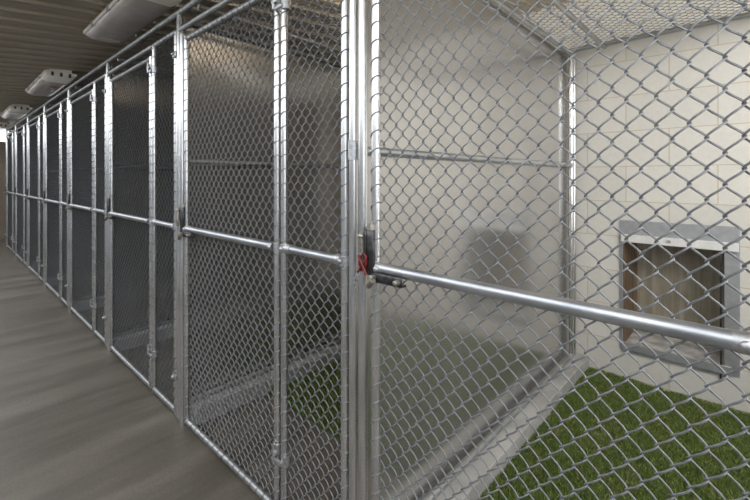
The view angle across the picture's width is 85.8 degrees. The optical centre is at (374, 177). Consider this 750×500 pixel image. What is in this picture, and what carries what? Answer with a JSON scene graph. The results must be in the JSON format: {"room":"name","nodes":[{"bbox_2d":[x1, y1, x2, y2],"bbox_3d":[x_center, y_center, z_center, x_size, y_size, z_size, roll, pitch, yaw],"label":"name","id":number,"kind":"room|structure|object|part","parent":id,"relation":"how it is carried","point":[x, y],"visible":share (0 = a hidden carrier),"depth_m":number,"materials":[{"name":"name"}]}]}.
{"room":"dog kennel","nodes":[
{"label":"dog kennel","id":0,"kind":"room"},
{"bbox_2d":[0,141,5,239],"bbox_3d":[-7.220,0.239,7.589,0.116,1.863,4.043,0,0,43],"label":"wall","id":1,"kind":"structure","parent":0,"point":[2,144],"depth_m":7.66,"materials":[{"name":"beige paint"}]},
{"bbox_2d":[0,239,340,499],"bbox_3d":[-2.681,1.217,3.395,12.551,0.092,4.350,0,0,43],"label":"floor","id":2,"kind":"structure","parent":0,"point":[77,423],"depth_m":1.86,"materials":[{"name":"concrete"}]},
{"bbox_2d":[15,131,17,256],"bbox_3d":[-5.302,0.237,5.969,0.030,1.867,0.030,0,0,43],"label":"post","id":3,"kind":"object","parent":2,"relation":"on","point":[15,131],"visible":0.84,"depth_m":5.96,"materials":[{"name":"silver metal"}]},
{"bbox_2d":[13,130,25,261],"bbox_3d":[-4.989,0.240,5.659,0.828,1.803,0.065,0,0,43],"label":"gate","id":4,"kind":"object","parent":3,"relation":"attached to","point":[19,135],"visible":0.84,"depth_m":5.79,"materials":[{"name":"metal"}]},
{"bbox_2d":[27,123,29,269],"bbox_3d":[-4.424,0.237,5.157,0.030,1.867,0.030,0,0,43],"label":"post","id":5,"kind":"object","parent":2,"relation":"on","point":[28,124],"visible":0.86,"depth_m":5.15,"materials":[{"name":"silver metal"}]},
{"bbox_2d":[25,121,41,276],"bbox_3d":[-4.111,0.240,4.847,0.828,1.803,0.065,0,0,43],"label":"gate","id":6,"kind":"object","parent":5,"relation":"attached to","point":[32,175],"visible":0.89,"depth_m":4.98,"materials":[{"name":"metal"}]},
{"bbox_2d":[37,112,42,281],"bbox_3d":[-3.709,0.210,4.492,0.328,1.866,0.040,0,0,43],"label":"fence panel","id":7,"kind":"object","parent":6,"relation":"attached to","point":[40,198],"visible":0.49,"depth_m":4.58,"materials":[{"name":"metal"}]},
{"bbox_2d":[41,106,46,283],"bbox_3d":[-3.587,0.184,4.382,0.068,1.928,0.064,0,0,43],"label":"post","id":8,"kind":"object","parent":2,"relation":"on","point":[44,107],"visible":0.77,"depth_m":4.36,"materials":[{"name":"silver metal"}]},
{"bbox_2d":[44,113,46,286],"bbox_3d":[-3.546,0.237,4.346,0.030,1.867,0.030,0,0,43],"label":"post","id":9,"kind":"object","parent":2,"relation":"on","point":[45,114],"visible":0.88,"depth_m":4.33,"materials":[{"name":"silver metal"}]},
{"bbox_2d":[44,102,59,112],"bbox_3d":[-3.254,-0.708,4.077,0.841,0.024,0.024,0,0,43],"label":"header rail","id":10,"kind":"object","parent":9,"relation":"on","point":[57,104],"visible":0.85,"depth_m":4.05,"materials":[{"name":"silver metal"}]},
{"bbox_2d":[41,108,63,298],"bbox_3d":[-3.233,0.240,4.035,0.828,1.803,0.065,0,0,43],"label":"gate","id":11,"kind":"object","parent":9,"relation":"attached to","point":[46,199],"visible":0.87,"depth_m":4.12,"materials":[{"name":"metal"}]},
{"bbox_3d":[-3.239,-0.647,4.062,0.740,0.024,0.025,0,0,43],"label":"rail","id":12,"kind":"part","parent":11,"relation":"part of","materials":[{"name":"silver metal"}]},
{"bbox_3d":[-3.242,0.235,4.059,0.716,0.029,0.029,0,0,43],"label":"rail","id":13,"kind":"part","parent":11,"relation":"part of","materials":[{"name":"silver metal"}]},
{"bbox_3d":[-3.239,1.128,4.062,0.740,0.024,0.025,0,0,43],"label":"rail","id":14,"kind":"part","parent":11,"relation":"part of","materials":[{"name":"silver metal"}]},
{"bbox_2d":[59,97,67,306],"bbox_3d":[-2.830,0.210,3.681,0.328,1.866,0.040,0,0,43],"label":"fence panel","id":15,"kind":"object","parent":11,"relation":"attached to","point":[63,130],"visible":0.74,"depth_m":3.75,"materials":[{"name":"metal"}]},
{"bbox_2d":[64,89,70,287],"bbox_3d":[-2.708,0.184,3.571,0.068,1.928,0.064,0,0,43],"label":"post","id":16,"kind":"object","parent":2,"relation":"on","point":[69,90],"visible":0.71,"depth_m":3.55,"materials":[{"name":"silver metal"}]},
{"bbox_2d":[67,61,172,92],"bbox_3d":[-1.623,-0.783,3.853,1.206,0.051,1.914,0,0,43],"label":"roof panel","id":17,"kind":"object","parent":16,"relation":"on","point":[99,67],"visible":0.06,"depth_m":3.17,"materials":[{"name":"metal"}]},
{"bbox_3d":[-2.267,-0.793,3.164,1.194,0.026,0.026,0,0,43],"label":"rail","id":18,"kind":"part","parent":17,"relation":"part of","materials":[{"name":"silver metal"}]},
{"bbox_3d":[-1.918,-0.770,4.121,0.026,0.026,1.863,0,0,43],"label":"cross rail","id":19,"kind":"part","parent":17,"relation":"part of","materials":[{"name":"silver metal"}]},
{"bbox_2d":[68,98,71,311],"bbox_3d":[-2.667,0.237,3.534,0.030,1.867,0.030,0,0,43],"label":"post","id":20,"kind":"object","parent":2,"relation":"on","point":[69,99],"visible":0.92,"depth_m":3.52,"materials":[{"name":"silver metal"}]},
{"bbox_2d":[68,81,92,97],"bbox_3d":[-2.376,-0.708,3.265,0.841,0.024,0.024,0,0,43],"label":"header rail","id":21,"kind":"object","parent":20,"relation":"on","point":[87,86],"visible":0.82,"depth_m":3.23,"materials":[{"name":"silver metal"}]},
{"bbox_2d":[65,89,97,331],"bbox_3d":[-2.355,0.240,3.224,0.828,1.803,0.065,0,0,43],"label":"gate","id":22,"kind":"object","parent":20,"relation":"attached to","point":[71,197],"visible":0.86,"depth_m":3.29,"materials":[{"name":"metal"}]},
{"bbox_3d":[-2.363,0.235,3.247,0.716,0.029,0.029,0,0,43],"label":"rail","id":23,"kind":"part","parent":22,"relation":"part of","materials":[{"name":"silver metal"}]},
{"bbox_3d":[-2.360,-0.647,3.251,0.740,0.024,0.025,0,0,43],"label":"rail","id":24,"kind":"part","parent":22,"relation":"part of","materials":[{"name":"silver metal"}]},
{"bbox_3d":[-2.360,1.128,3.251,0.740,0.024,0.025,0,0,43],"label":"rail","id":25,"kind":"part","parent":22,"relation":"part of","materials":[{"name":"silver metal"}]},
{"bbox_2d":[92,73,105,344],"bbox_3d":[-1.952,0.210,2.869,0.328,1.866,0.040,0,0,43],"label":"fence panel","id":26,"kind":"object","parent":22,"relation":"attached to","point":[95,209],"visible":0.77,"depth_m":2.93,"materials":[{"name":"metal"}]},
{"bbox_3d":[-1.950,-0.708,2.872,0.296,0.024,0.024,0,0,43],"label":"rail","id":27,"kind":"part","parent":26,"relation":"part of","materials":[{"name":"silver metal"}]},
{"bbox_3d":[-1.950,1.128,2.872,0.296,0.024,0.024,0,0,43],"label":"rail","id":28,"kind":"part","parent":26,"relation":"part of","materials":[{"name":"silver metal"}]},
{"bbox_2d":[102,63,109,346],"bbox_3d":[-1.830,0.184,2.759,0.068,1.928,0.064,0,0,43],"label":"post","id":29,"kind":"object","parent":2,"relation":"on","point":[104,317],"visible":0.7,"depth_m":2.73,"materials":[{"name":"silver metal"}]},
{"bbox_2d":[105,12,340,71],"bbox_3d":[-0.745,-0.783,3.041,1.206,0.051,1.914,0,0,43],"label":"roof panel","id":30,"kind":"object","parent":29,"relation":"attached to","point":[166,21],"visible":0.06,"depth_m":2.41,"materials":[{"name":"metal"}]},
{"bbox_3d":[-1.389,-0.793,2.353,1.194,0.026,0.026,0,0,43],"label":"rail","id":31,"kind":"part","parent":30,"relation":"part of","materials":[{"name":"silver metal"}]},
{"bbox_3d":[-1.040,-0.770,3.309,0.026,0.026,1.863,0,0,43],"label":"cross rail","id":32,"kind":"part","parent":30,"relation":"part of","materials":[{"name":"silver metal"}]},
{"bbox_2d":[107,74,111,351],"bbox_3d":[-1.789,0.237,2.723,0.030,1.867,0.030,0,0,43],"label":"post","id":33,"kind":"object","parent":2,"relation":"on","point":[109,76],"visible":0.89,"depth_m":2.71,"materials":[{"name":"silver metal"}]},
{"bbox_2d":[107,44,151,74],"bbox_3d":[-1.498,-0.708,2.454,0.841,0.024,0.024,0,0,43],"label":"header rail","id":34,"kind":"object","parent":33,"relation":"on","point":[149,48],"visible":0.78,"depth_m":2.40,"materials":[{"name":"silver metal"}]},
{"bbox_2d":[104,56,158,388],"bbox_3d":[-1.476,0.240,2.412,0.828,1.803,0.065,0,0,43],"label":"gate","id":35,"kind":"object","parent":33,"relation":"attached to","point":[111,213],"visible":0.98,"depth_m":2.45,"materials":[{"name":"metal"}]},
{"bbox_3d":[-1.482,-0.647,2.439,0.740,0.024,0.025,0,0,43],"label":"rail","id":36,"kind":"part","parent":35,"relation":"part of","materials":[{"name":"silver metal"}]},
{"bbox_3d":[-1.485,0.235,2.436,0.716,0.029,0.029,0,0,43],"label":"rail","id":37,"kind":"part","parent":35,"relation":"part of","materials":[{"name":"silver metal"}]},
{"bbox_3d":[-1.482,1.128,2.439,0.740,0.024,0.025,0,0,43],"label":"rail","id":38,"kind":"part","parent":35,"relation":"part of","materials":[{"name":"silver metal"}]},
{"bbox_2d":[150,30,175,414],"bbox_3d":[-1.074,0.210,2.058,0.328,1.866,0.040,0,0,43],"label":"fence panel","id":39,"kind":"object","parent":35,"relation":"attached to","point":[155,222],"visible":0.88,"depth_m":2.11,"materials":[{"name":"metal"}]},
{"bbox_3d":[-1.072,0.235,2.060,0.270,0.026,0.026,0,0,43],"label":"rail","id":40,"kind":"part","parent":39,"relation":"part of","materials":[{"name":"silver metal"}]},
{"bbox_3d":[-1.072,1.128,2.060,0.296,0.024,0.024,0,0,43],"label":"rail","id":41,"kind":"part","parent":39,"relation":"part of","materials":[{"name":"silver metal"}]},
{"bbox_3d":[-1.072,-0.708,2.060,0.296,0.024,0.024,0,0,43],"label":"rail","id":42,"kind":"part","parent":39,"relation":"part of","materials":[{"name":"silver metal"}]},
{"bbox_2d":[171,14,181,418],"bbox_3d":[-0.952,0.184,1.948,0.068,1.928,0.064,0,0,43],"label":"post","id":43,"kind":"object","parent":2,"relation":"on","point":[176,53],"visible":0.74,"depth_m":1.92,"materials":[{"name":"silver metal"}]},
{"bbox_2d":[175,0,569,57],"bbox_3d":[0.133,-0.783,2.229,1.206,0.051,1.914,0,0,43],"label":"roof panel","id":44,"kind":"object","parent":43,"relation":"attached to","point":[192,3],"visible":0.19,"depth_m":2.00,"materials":[{"name":"metal"}]},
{"bbox_3d":[-0.511,-0.793,1.541,1.194,0.026,0.026,0,0,43],"label":"rail","id":45,"kind":"part","parent":44,"relation":"part of","materials":[{"name":"silver metal"}]},
{"bbox_3d":[-0.162,-0.770,2.498,0.026,0.026,1.863,0,0,43],"label":"cross rail","id":46,"kind":"part","parent":44,"relation":"part of","materials":[{"name":"silver metal"}]},
{"bbox_2d":[179,30,185,426],"bbox_3d":[-0.911,0.237,1.911,0.030,1.867,0.030,0,0,43],"label":"post","id":47,"kind":"object","parent":2,"relation":"on","point":[182,33],"visible":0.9,"depth_m":1.90,"materials":[{"name":"silver metal"}]},
{"bbox_2d":[176,208,179,225],"bbox_3d":[-0.921,0.181,1.889,0.019,0.082,0.026,0,0,-25],"label":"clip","id":48,"kind":"object","parent":47,"relation":"hanging from","point":[177,209],"visible":0.97,"depth_m":1.88,"materials":[{"name":"silver metal"}]},
{"bbox_2d":[178,0,234,31],"bbox_3d":[-0.620,-0.708,1.642,0.841,0.024,0.024,0,0,43],"label":"header rail","id":49,"kind":"object","parent":47,"relation":"on","point":[223,3],"visible":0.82,"depth_m":1.73,"materials":[{"name":"silver metal"}]},
{"bbox_2d":[177,0,290,499],"bbox_3d":[-0.598,0.240,1.601,0.828,1.804,0.065,0,0,43],"label":"gate","id":50,"kind":"object","parent":47,"relation":"attached to","point":[186,230],"visible":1,"depth_m":1.61,"materials":[{"name":"metal"}]},
{"bbox_3d":[-0.845,0.255,1.826,0.099,0.023,0.020,0,0,43],"label":"latch arm","id":51,"kind":"part","parent":50,"relation":"part of","materials":[{"name":"metal"}]},
{"bbox_3d":[-0.604,-0.647,1.627,0.740,0.024,0.025,0,0,43],"label":"rail","id":52,"kind":"part","parent":50,"relation":"part of","materials":[{"name":"silver metal"}]},
{"bbox_3d":[-0.604,1.128,1.627,0.740,0.024,0.025,0,0,43],"label":"rail","id":53,"kind":"part","parent":50,"relation":"part of","materials":[{"name":"silver metal"}]},
{"bbox_3d":[-0.607,0.235,1.624,0.716,0.029,0.029,0,0,43],"label":"rail","id":54,"kind":"part","parent":50,"relation":"part of","materials":[{"name":"silver metal"}]},
{"bbox_2d":[279,0,348,499],"bbox_3d":[-0.196,0.210,1.246,0.328,1.866,0.040,0,0,43],"label":"fence panel","id":55,"kind":"object","parent":50,"relation":"attached to","point":[342,259],"visible":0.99,"depth_m":1.25,"materials":[{"name":"metal"}]},
{"bbox_3d":[-0.194,0.235,1.248,0.270,0.026,0.026,0,0,43],"label":"rail","id":56,"kind":"part","parent":55,"relation":"part of","materials":[{"name":"silver metal"}]},
{"bbox_2d":[269,359,340,440],"bbox_3d":[0.295,1.152,2.389,1.016,0.037,1.486,0,0,43],"label":"turf","id":57,"kind":"object","parent":2,"relation":"on","point":[328,368],"visible":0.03,"depth_m":2.12,"materials":[{"name":"green plastic"}]},
{"bbox_2d":[348,0,357,499],"bbox_3d":[-0.074,0.184,1.136,0.068,1.928,0.064,0,0,43],"label":"post","id":58,"kind":"object","parent":2,"relation":"on","point":[353,4],"visible":0.8,"depth_m":1.11,"materials":[{"name":"silver metal"}]},
{"bbox_2d":[506,0,749,51],"bbox_3d":[1.011,-0.783,1.418,1.206,0.051,1.914,0,0,43],"label":"roof panel","id":59,"kind":"object","parent":58,"relation":"attached to","point":[557,3],"visible":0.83,"depth_m":2.02,"materials":[{"name":"metal"}]},
{"bbox_3d":[0.717,-0.770,1.686,0.026,0.026,1.863,0,0,43],"label":"cross rail","id":60,"kind":"part","parent":59,"relation":"part of","materials":[{"name":"silver metal"}]},
{"bbox_3d":[1.648,-0.793,2.115,1.194,0.026,0.026,0,0,43],"label":"rail","id":61,"kind":"part","parent":59,"relation":"part of","materials":[{"name":"silver metal"}]},
{"bbox_2d":[358,0,367,499],"bbox_3d":[-0.033,0.237,1.099,0.030,1.867,0.030,0,0,43],"label":"post","id":62,"kind":"object","parent":2,"relation":"on","point":[362,4],"visible":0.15,"depth_m":1.09,"materials":[{"name":"silver metal"}]},
{"bbox_2d":[353,233,367,287],"bbox_3d":[-0.038,0.220,1.070,0.057,0.151,0.020,0,0,43],"label":"clip","id":63,"kind":"object","parent":62,"relation":"hanging from","point":[360,236],"visible":1,"depth_m":1.06,"materials":[{"name":"red metal"}]},
{"bbox_3d":[-0.051,0.270,1.082,0.020,0.052,0.012,0,0,43],"label":"chain","id":64,"kind":"part","parent":63,"relation":"part of","materials":[{"name":"silver metal"}]},
{"bbox_2d":[365,0,749,499],"bbox_3d":[0.280,0.240,0.789,0.828,1.804,0.065,0,0,43],"label":"gate","id":65,"kind":"object","parent":62,"relation":"attached to","point":[380,273],"visible":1,"depth_m":0.78,"materials":[{"name":"metal"}]},
{"bbox_3d":[0.034,0.255,1.014,0.099,0.023,0.020,0,0,43],"label":"latch arm","id":66,"kind":"part","parent":65,"relation":"part of","materials":[{"name":"metal"}]},
{"bbox_3d":[0.271,0.235,0.812,0.716,0.029,0.029,0,0,43],"label":"rail","id":67,"kind":"part","parent":65,"relation":"part of","materials":[{"name":"silver metal"}]},
{"bbox_2d":[477,367,749,499],"bbox_3d":[1.233,1.152,1.517,1.183,0.037,1.480,0,0,43],"label":"turf","id":68,"kind":"object","parent":2,"relation":"on","point":[726,422],"visible":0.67,"depth_m":1.70,"materials":[{"name":"green plastic"}]},
{"bbox_3d":[-3.789,1.129,5.896,0.189,0.082,1.870,0,0,43],"label":"trim","id":69,"kind":"structure","parent":2,"relation":"on","visible":0},
{"bbox_2d":[30,118,42,261],"bbox_3d":[-3.798,0.160,5.874,0.051,1.855,1.871,0,0,43],"label":"divider","id":70,"kind":"object","parent":69,"relation":"on","point":[34,121],"visible":0.08,"depth_m":5.24,"materials":[{"name":"metal"}]},
{"bbox_2d":[27,105,66,117],"bbox_3d":[-3.380,-0.783,5.476,1.206,0.051,1.914,0,0,43],"label":"roof panel","id":71,"kind":"object","parent":70,"relation":"on","point":[37,110],"visible":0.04,"depth_m":4.83,"materials":[{"name":"metal"}]},
{"bbox_3d":[-4.024,-0.793,4.787,1.194,0.026,0.026,0,0,43],"label":"rail","id":72,"kind":"part","parent":71,"relation":"part of","materials":[{"name":"silver metal"}]},
{"bbox_3d":[-4.667,1.129,6.708,0.189,0.082,1.870,0,0,43],"label":"trim","id":73,"kind":"structure","parent":2,"relation":"on","visible":0},
{"bbox_2d":[17,126,26,250],"bbox_3d":[-4.677,0.160,6.686,0.051,1.855,1.871,0,0,43],"label":"divider","id":74,"kind":"object","parent":73,"relation":"on","point":[18,126],"visible":0.13,"depth_m":6.03,"materials":[{"name":"metal"}]},
{"bbox_3d":[-5.545,1.129,7.519,0.189,0.082,1.870,0,0,43],"label":"trim","id":75,"kind":"structure","parent":2,"relation":"on","visible":0},
{"bbox_2d":[8,132,14,240],"bbox_3d":[-5.555,0.160,7.497,0.051,1.855,1.871,0,0,43],"label":"divider","id":76,"kind":"object","parent":75,"relation":"on","point":[8,132],"visible":0.07,"depth_m":6.83,"materials":[{"name":"metal"}]},
{"bbox_3d":[-4.465,0.184,5.194,0.068,1.928,0.064,0,0,43],"label":"post","id":77,"kind":"object","parent":2,"relation":"on","visible":0},
{"bbox_2d":[22,123,26,265],"bbox_3d":[-4.587,0.210,5.304,0.328,1.866,0.040,0,0,43],"label":"fence panel","id":78,"kind":"object","parent":77,"relation":"attached to","point":[24,195],"visible":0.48,"depth_m":5.39,"materials":[{"name":"metal"}]},
{"bbox_3d":[-5.343,0.184,6.005,0.068,1.928,0.064,0,0,43],"label":"post","id":79,"kind":"object","parent":2,"relation":"on","visible":0},
{"bbox_2d":[11,130,14,253],"bbox_3d":[-5.465,0.210,6.115,0.328,1.866,0.040,0,0,43],"label":"fence panel","id":80,"kind":"object","parent":79,"relation":"attached to","point":[13,132],"visible":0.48,"depth_m":6.21,"materials":[{"name":"metal"}]},
{"bbox_2d":[15,116,26,125],"bbox_3d":[-4.258,-0.783,6.287,1.206,0.051,1.914,0,0,43],"label":"roof panel","id":81,"kind":"object","parent":79,"relation":"attached to","point":[19,123],"visible":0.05,"depth_m":5.73,"materials":[{"name":"metal"}]},
{"bbox_3d":[-6.180,0.237,6.780,0.030,1.867,0.030,0,0,43],"label":"post","id":82,"kind":"object","parent":2,"relation":"on","visible":0},
{"bbox_2d":[4,136,14,250],"bbox_3d":[-5.868,0.240,6.470,0.828,1.803,0.065,0,0,43],"label":"gate","id":83,"kind":"object","parent":82,"relation":"attached to","point":[8,192],"visible":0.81,"depth_m":6.65,"materials":[{"name":"metal"}]},
{"bbox_3d":[-6.221,0.184,6.817,0.068,1.928,0.064,0,0,43],"label":"post","id":84,"kind":"object","parent":2,"relation":"on","visible":0},
{"bbox_2d":[6,124,17,131],"bbox_3d":[-5.136,-0.783,7.099,1.206,0.051,1.914,0,0,43],"label":"roof panel","id":85,"kind":"object","parent":84,"relation":"attached to","point":[11,128],"visible":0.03,"depth_m":6.55,"materials":[{"name":"metal"}]},
{"bbox_2d":[0,0,568,129],"bbox_3d":[-2.028,-0.998,3.965,12.737,0.294,2.703,0,0,43],"label":"ceiling","id":86,"kind":"structure","parent":0,"point":[37,36],"depth_m":2.65,"materials":[{"name":"beige metal"}]},
{"bbox_2d":[0,122,9,131],"bbox_3d":[-6.465,-0.867,6.918,1.095,0.083,0.225,0,0,43],"label":"ceiling lamp","id":87,"kind":"object","parent":86,"relation":"attached to","point":[3,125],"visible":1,"depth_m":6.61,"materials":[{"name":"grey plastic"}]},
{"bbox_2d":[0,104,32,118],"bbox_3d":[-4.732,-0.867,5.316,1.095,0.083,0.225,0,0,43],"label":"ceiling lamp","id":88,"kind":"object","parent":86,"relation":"attached to","point":[14,111],"visible":1,"depth_m":5.04,"materials":[{"name":"grey plastic"}]},
{"bbox_2d":[25,69,76,96],"bbox_3d":[-2.999,-0.865,3.715,1.095,0.087,0.225,0,0,43],"label":"ceiling lamp","id":89,"kind":"object","parent":86,"relation":"attached to","point":[50,81],"visible":1,"depth_m":3.51,"materials":[{"name":"grey plastic"}]},
{"bbox_2d":[83,0,182,44],"bbox_3d":[-1.265,-0.867,2.113,1.095,0.083,0.225,0,0,43],"label":"ceiling lamp","id":90,"kind":"object","parent":86,"relation":"attached to","point":[121,20],"visible":1,"depth_m":2.12,"materials":[{"name":"grey plastic"}]},
{"bbox_2d":[514,0,749,413],"bbox_3d":[-1.257,-0.011,4.936,12.551,2.364,0.154,0,0,43],"label":"wall","id":91,"kind":"structure","parent":0,"point":[725,136],"depth_m":2.24,"materials":[{"name":"beige paint"}]},
{"bbox_2d":[48,277,66,285],"bbox_3d":[-2.910,1.129,5.085,0.189,0.082,1.870,0,0,43],"label":"trim","id":92,"kind":"structure","parent":91,"relation":"attached to","point":[64,277],"depth_m":4.37,"materials":[{"name":"grey metal"}]},
{"bbox_2d":[47,107,66,277],"bbox_3d":[-2.920,0.160,5.062,0.051,1.855,1.871,0,0,43],"label":"divider","id":93,"kind":"object","parent":92,"relation":"on","point":[54,109],"visible":0.04,"depth_m":4.43,"materials":[{"name":"metal"}]},
{"bbox_2d":[43,88,101,107],"bbox_3d":[-2.502,-0.783,4.664,1.206,0.051,1.914,0,0,43],"label":"roof panel","id":94,"kind":"object","parent":93,"relation":"on","point":[65,90],"visible":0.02,"depth_m":3.99,"materials":[{"name":"metal"}]},
{"bbox_3d":[-3.145,-0.793,3.976,1.194,0.026,0.026,0,0,43],"label":"rail","id":95,"kind":"part","parent":94,"relation":"part of","materials":[{"name":"silver metal"}]},
{"bbox_2d":[73,295,104,311],"bbox_3d":[-2.032,1.129,4.273,0.189,0.082,1.870,0,0,43],"label":"trim","id":96,"kind":"structure","parent":91,"relation":"attached to","point":[104,295],"depth_m":3.59,"materials":[{"name":"grey metal"}]},
{"bbox_2d":[72,91,104,300],"bbox_3d":[-2.042,0.160,4.251,0.051,1.855,1.871,0,0,43],"label":"divider","id":97,"kind":"object","parent":96,"relation":"on","point":[81,93],"visible":0.11,"depth_m":3.66,"materials":[{"name":"metal"}]},
{"bbox_3d":[-2.061,-0.077,4.219,0.025,0.024,1.790,0,0,43],"label":"rail","id":98,"kind":"part","parent":97,"relation":"part of","materials":[{"name":"silver metal"}]},
{"bbox_3d":[-2.037,-0.755,4.246,0.026,0.026,1.871,0,0,43],"label":"rail","id":99,"kind":"part","parent":97,"relation":"part of","materials":[{"name":"silver metal"}]},
{"bbox_2d":[114,322,173,351],"bbox_3d":[-1.154,1.129,3.461,0.189,0.082,1.870,0,0,43],"label":"trim","id":100,"kind":"structure","parent":91,"relation":"attached to","point":[169,324],"depth_m":2.82,"materials":[{"name":"grey metal"}]},
{"bbox_2d":[111,65,173,336],"bbox_3d":[-1.164,0.160,3.439,0.051,1.855,1.871,0,0,43],"label":"divider","id":101,"kind":"object","parent":100,"relation":"on","point":[121,70],"visible":0.08,"depth_m":2.90,"materials":[{"name":"metal"}]},
{"bbox_3d":[-1.158,-0.755,3.434,0.026,0.026,1.871,0,0,43],"label":"rail","id":102,"kind":"part","parent":101,"relation":"part of","materials":[{"name":"silver metal"}]},
{"bbox_3d":[-1.175,1.073,3.408,0.025,0.024,1.779,0,0,43],"label":"rail","id":103,"kind":"part","parent":101,"relation":"part of","materials":[{"name":"grey metal"}]},
{"bbox_3d":[-1.183,-0.077,3.408,0.025,0.024,1.790,0,0,43],"label":"rail","id":104,"kind":"part","parent":101,"relation":"part of","materials":[{"name":"silver metal"}]},
{"bbox_2d":[190,342,340,425],"bbox_3d":[-0.276,1.129,2.650,0.189,0.082,1.870,0,0,43],"label":"trim","id":105,"kind":"structure","parent":91,"relation":"attached to","point":[333,348],"depth_m":2.14,"materials":[{"name":"grey metal"}]},
{"bbox_2d":[183,18,340,402],"bbox_3d":[-0.285,0.160,2.628,0.051,1.855,1.871,0,0,43],"label":"divider","id":106,"kind":"object","parent":105,"relation":"on","point":[337,131],"visible":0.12,"depth_m":2.25,"materials":[{"name":"metal"}]},
{"bbox_3d":[-0.280,-0.755,2.623,0.026,0.026,1.871,0,0,43],"label":"rail","id":107,"kind":"part","parent":106,"relation":"part of","materials":[{"name":"silver metal"}]},
{"bbox_3d":[-0.305,-0.077,2.596,0.025,0.024,1.790,0,0,43],"label":"rail","id":108,"kind":"part","parent":106,"relation":"part of","materials":[{"name":"silver metal"}]},
{"bbox_3d":[-0.296,1.073,2.596,0.025,0.024,1.779,0,0,43],"label":"rail","id":109,"kind":"part","parent":106,"relation":"part of","materials":[{"name":"grey metal"}]},
{"bbox_2d":[435,351,588,499],"bbox_3d":[0.603,1.129,1.838,0.189,0.082,1.870,0,0,43],"label":"trim","id":110,"kind":"structure","parent":91,"relation":"attached to","point":[573,374],"depth_m":1.72,"materials":[{"name":"grey concrete"}]},
{"bbox_2d":[368,0,575,499],"bbox_3d":[0.593,0.160,1.816,0.051,1.855,1.871,0,0,43],"label":"divider","id":111,"kind":"object","parent":110,"relation":"on","point":[549,70],"visible":0.62,"depth_m":1.57,"materials":[{"name":"metal"}]},
{"bbox_3d":[0.573,-0.077,1.784,0.025,0.024,1.790,0,0,43],"label":"rail","id":112,"kind":"part","parent":111,"relation":"part of","materials":[{"name":"silver metal"}]},
{"bbox_3d":[0.582,1.073,1.785,0.025,0.024,1.779,0,0,43],"label":"rail","id":113,"kind":"part","parent":111,"relation":"part of","materials":[{"name":"silver metal"}]},
{"bbox_3d":[0.598,-0.755,1.811,0.026,0.026,1.871,0,0,43],"label":"rail","id":114,"kind":"part","parent":111,"relation":"part of","materials":[{"name":"silver metal"}]},
{"bbox_3d":[1.190,0.167,2.449,0.026,1.843,0.026,0,0,43],"label":"post","id":115,"kind":"part","parent":111,"relation":"part of","materials":[{"name":"silver metal"}]},
{"bbox_3d":[1.224,0.167,2.486,0.026,1.843,0.026,0,0,43],"label":"post","id":116,"kind":"part","parent":111,"relation":"part of","materials":[{"name":"silver metal"}]},
{"bbox_2d":[619,220,739,378],"bbox_3d":[1.716,0.629,2.284,0.521,0.774,0.367,0,0,43],"label":"door","id":117,"kind":"structure","parent":91,"relation":"in","point":[707,246],"depth_m":2.32,"materials":[{"name":"metal"}]},
{"bbox_3d":[1.429,0.666,2.334,0.008,0.608,0.009,0,0,43],"label":"guide rail","id":118,"kind":"part","parent":117,"relation":"part of","materials":[{"name":"silver metal"}]},
{"bbox_3d":[1.728,0.969,2.298,0.494,0.014,0.331,0,0,43],"label":"sill","id":119,"kind":"part","parent":117,"relation":"part of","materials":[{"name":"silver metal"}]},
{"bbox_3d":[1.748,0.689,2.040,0.008,0.654,0.009,0,0,43],"label":"guide rail","id":120,"kind":"part","parent":117,"relation":"part of","materials":[{"name":"metal"}]}
]}

